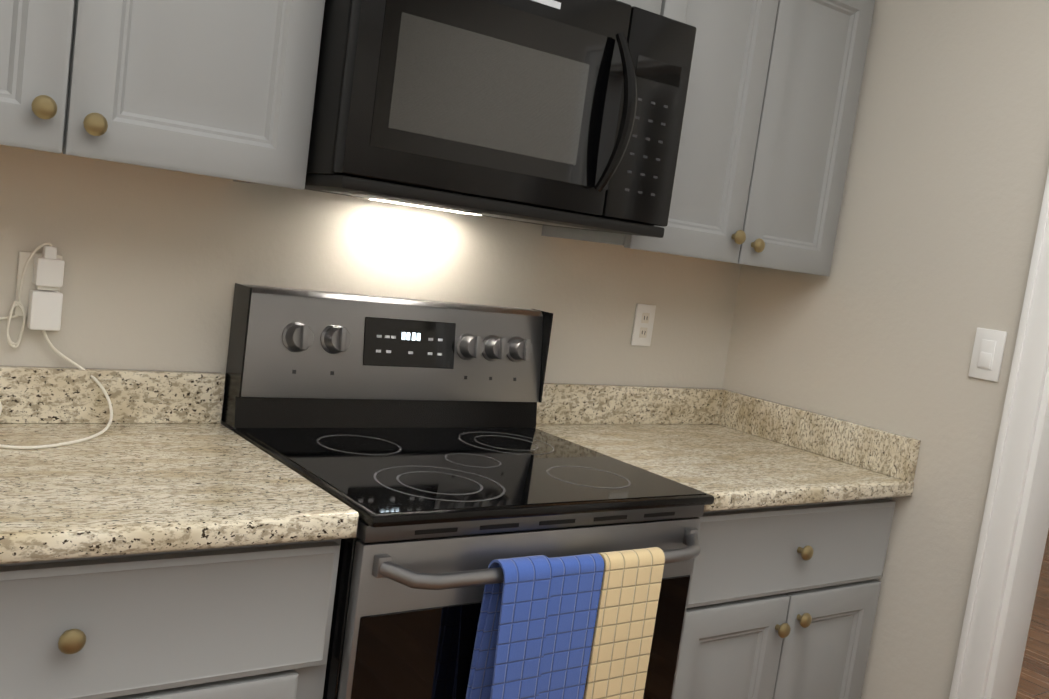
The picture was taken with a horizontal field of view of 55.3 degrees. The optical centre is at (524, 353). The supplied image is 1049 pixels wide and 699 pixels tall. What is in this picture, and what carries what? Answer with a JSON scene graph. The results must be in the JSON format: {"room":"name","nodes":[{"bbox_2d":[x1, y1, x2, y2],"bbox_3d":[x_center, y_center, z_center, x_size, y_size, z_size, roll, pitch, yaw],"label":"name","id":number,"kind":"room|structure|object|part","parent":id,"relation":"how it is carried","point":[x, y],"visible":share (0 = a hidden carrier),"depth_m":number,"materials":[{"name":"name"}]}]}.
{"room":"kitchen","nodes":[
{"label":"kitchen","id":0,"kind":"room"},
{"bbox_2d":[0,145,741,428],"bbox_3d":[-0.885,-0.174,1.889,3.645,2.420,0.115,3,8,-37],"label":"wall","id":1,"kind":"structure","parent":0,"point":[159,263],"depth_m":2.08,"materials":[{"name":"beige paint"}]},
{"bbox_2d":[14,243,64,330],"bbox_3d":[-0.874,-0.122,1.809,0.072,0.158,0.038,3,8,-37],"label":"electrical outlet","id":2,"kind":"object","parent":1,"relation":"attached to","point":[42,297],"depth_m":1.80,"materials":[{"name":"white plastic"}]},
{"bbox_2d":[0,301,25,347],"bbox_3d":[-0.967,-0.064,1.764,0.159,0.103,0.016,3,8,-37],"label":"cable","id":3,"kind":"object","parent":2,"relation":"attached to","point":[13,316],"depth_m":1.80,"materials":[{"name":"white plastic"}]},
{"bbox_3d":[-0.914,-0.052,1.801,0.030,0.085,0.009,3,8,-37],"label":"coil of cable","id":4,"kind":"part","parent":3,"relation":"part of","materials":[{"name":"white plastic"}]},
{"bbox_3d":[-0.880,-0.145,1.800,0.046,0.114,0.022,3,8,-37],"label":"cable coil to the adapter","id":5,"kind":"part","parent":2,"relation":"part of","materials":[{"name":"white plastic"}]},
{"bbox_2d":[0,0,324,189],"bbox_3d":[-0.747,-0.681,1.584,0.819,0.719,0.360,3,8,-37],"label":"upper cabinet","id":6,"kind":"object","parent":1,"relation":"attached to","point":[221,88],"visible":1,"depth_m":1.59,"materials":[{"name":"grey paint"}]},
{"bbox_2d":[618,0,661,14],"bbox_3d":[-0.082,-0.867,2.034,0.760,0.272,0.360,3,8,-37],"label":"upper cabinet","id":7,"kind":"object","parent":1,"relation":"attached to","point":[653,6],"depth_m":2.12,"materials":[{"name":"grey paint"}]},
{"bbox_2d":[305,0,695,237],"bbox_3d":[-0.085,-0.504,2.012,0.756,0.440,0.506,3,8,-37],"label":"microwave","id":8,"kind":"object","parent":7,"relation":"attached to","point":[563,113],"visible":0.96,"depth_m":1.83,"materials":[{"name":"black metal"}]},
{"bbox_2d":[631,303,655,345],"bbox_3d":[0.324,-0.076,2.717,0.070,0.114,0.007,3,8,-37],"label":"electrical outlet","id":9,"kind":"object","parent":1,"relation":"attached to","point":[643,324],"visible":1,"depth_m":2.71,"materials":[{"name":"white plastic"}]},
{"bbox_2d":[541,0,874,276],"bbox_3d":[0.482,-0.605,2.502,0.718,0.739,0.360,3,8,-37],"label":"upper cabinet","id":10,"kind":"object","parent":1,"relation":"attached to","point":[771,106],"visible":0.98,"depth_m":2.40,"materials":[{"name":"grey paint"}]},
{"bbox_2d":[722,0,1048,698],"bbox_3d":[0.800,-0.043,2.767,0.115,2.420,6.330,3,8,-37],"label":"wall","id":11,"kind":"structure","parent":0,"point":[945,182],"depth_m":2.43,"materials":[{"name":"beige paint"}]},
{"bbox_2d":[968,328,1006,381],"bbox_3d":[1.063,0.003,2.303,0.010,0.116,0.072,3,8,-37],"label":"switch plate","id":12,"kind":"object","parent":11,"relation":"attached to","point":[987,354],"visible":1,"depth_m":2.30,"materials":[{"name":"white plastic"}]},
{"bbox_2d":[949,169,1048,698],"bbox_3d":[1.385,0.304,1.957,0.163,2.066,0.887,3,8,-37],"label":"door frame","id":13,"kind":"structure","parent":11,"relation":"attached to","point":[1004,584],"depth_m":2.25,"materials":[{"name":"white wood"}]},
{"bbox_2d":[1015,530,1048,698],"bbox_3d":[1.380,1.219,3.455,9.665,0.060,6.500,3,8,-37],"label":"floor","id":14,"kind":"structure","parent":0,"point":[1033,683],"depth_m":4.12,"materials":[{"name":"brown wood"}]},
{"bbox_2d":[0,539,340,698],"bbox_3d":[-0.842,0.648,1.601,0.838,0.873,0.660,3,8,-37],"label":"base cabinet","id":15,"kind":"object","parent":14,"relation":"on","point":[248,622],"visible":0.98,"depth_m":1.43,"materials":[{"name":"grey paint"}]},
{"bbox_2d":[0,365,358,563],"bbox_3d":[-0.792,0.144,1.533,0.884,0.142,0.660,3,8,-37],"label":"countertop","id":16,"kind":"structure","parent":15,"relation":"on","point":[166,461],"depth_m":1.60,"materials":[{"name":"beige stone"}]},
{"bbox_2d":[0,330,112,448],"bbox_3d":[-0.920,0.056,1.655,0.502,0.175,0.262,3,8,-37],"label":"cable","id":17,"kind":"object","parent":16,"relation":"on","point":[99,385],"visible":0.98,"depth_m":1.82,"materials":[{"name":"white plastic"}]},
{"bbox_2d":[222,283,713,698],"bbox_3d":[-0.152,0.527,2.027,0.756,1.204,0.728,3,8,-37],"label":"range","id":18,"kind":"object","parent":14,"relation":"on","point":[426,450],"visible":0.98,"depth_m":1.97,"materials":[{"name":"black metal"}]},
{"bbox_2d":[466,555,552,698],"bbox_3d":[-0.029,0.502,1.681,0.105,0.336,0.077,3,8,-37],"label":"towel","id":19,"kind":"object","parent":18,"relation":"hanging from","point":[523,620],"visible":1,"depth_m":1.65,"materials":[{"name":"blue fabric"}]},
{"bbox_2d":[469,553,603,698],"bbox_3d":[0.015,0.525,1.718,0.214,0.364,0.065,3,8,-37],"label":"towel","id":20,"kind":"object","parent":18,"relation":"hanging from","point":[575,591],"visible":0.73,"depth_m":1.71,"materials":[{"name":"blue fabric"}]},
{"bbox_2d":[583,547,664,698],"bbox_3d":[0.160,0.525,1.824,0.149,0.350,0.065,3,8,-37],"label":"towel","id":21,"kind":"object","parent":18,"relation":"hanging from","point":[624,625],"visible":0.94,"depth_m":1.80,"materials":[{"name":"beige fabric"}]},
{"bbox_2d":[673,498,895,698],"bbox_3d":[0.403,0.715,2.530,0.736,0.873,0.660,3,8,-37],"label":"base cabinet","id":22,"kind":"object","parent":14,"relation":"on","point":[782,603],"visible":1,"depth_m":2.25,"materials":[{"name":"grey paint"}]},
{"bbox_2d":[536,383,920,511],"bbox_3d":[0.470,0.212,2.474,0.736,0.142,0.660,3,8,-37],"label":"countertop","id":23,"kind":"structure","parent":22,"relation":"on","point":[729,449],"depth_m":2.53,"materials":[{"name":"beige stone"}]}
]}

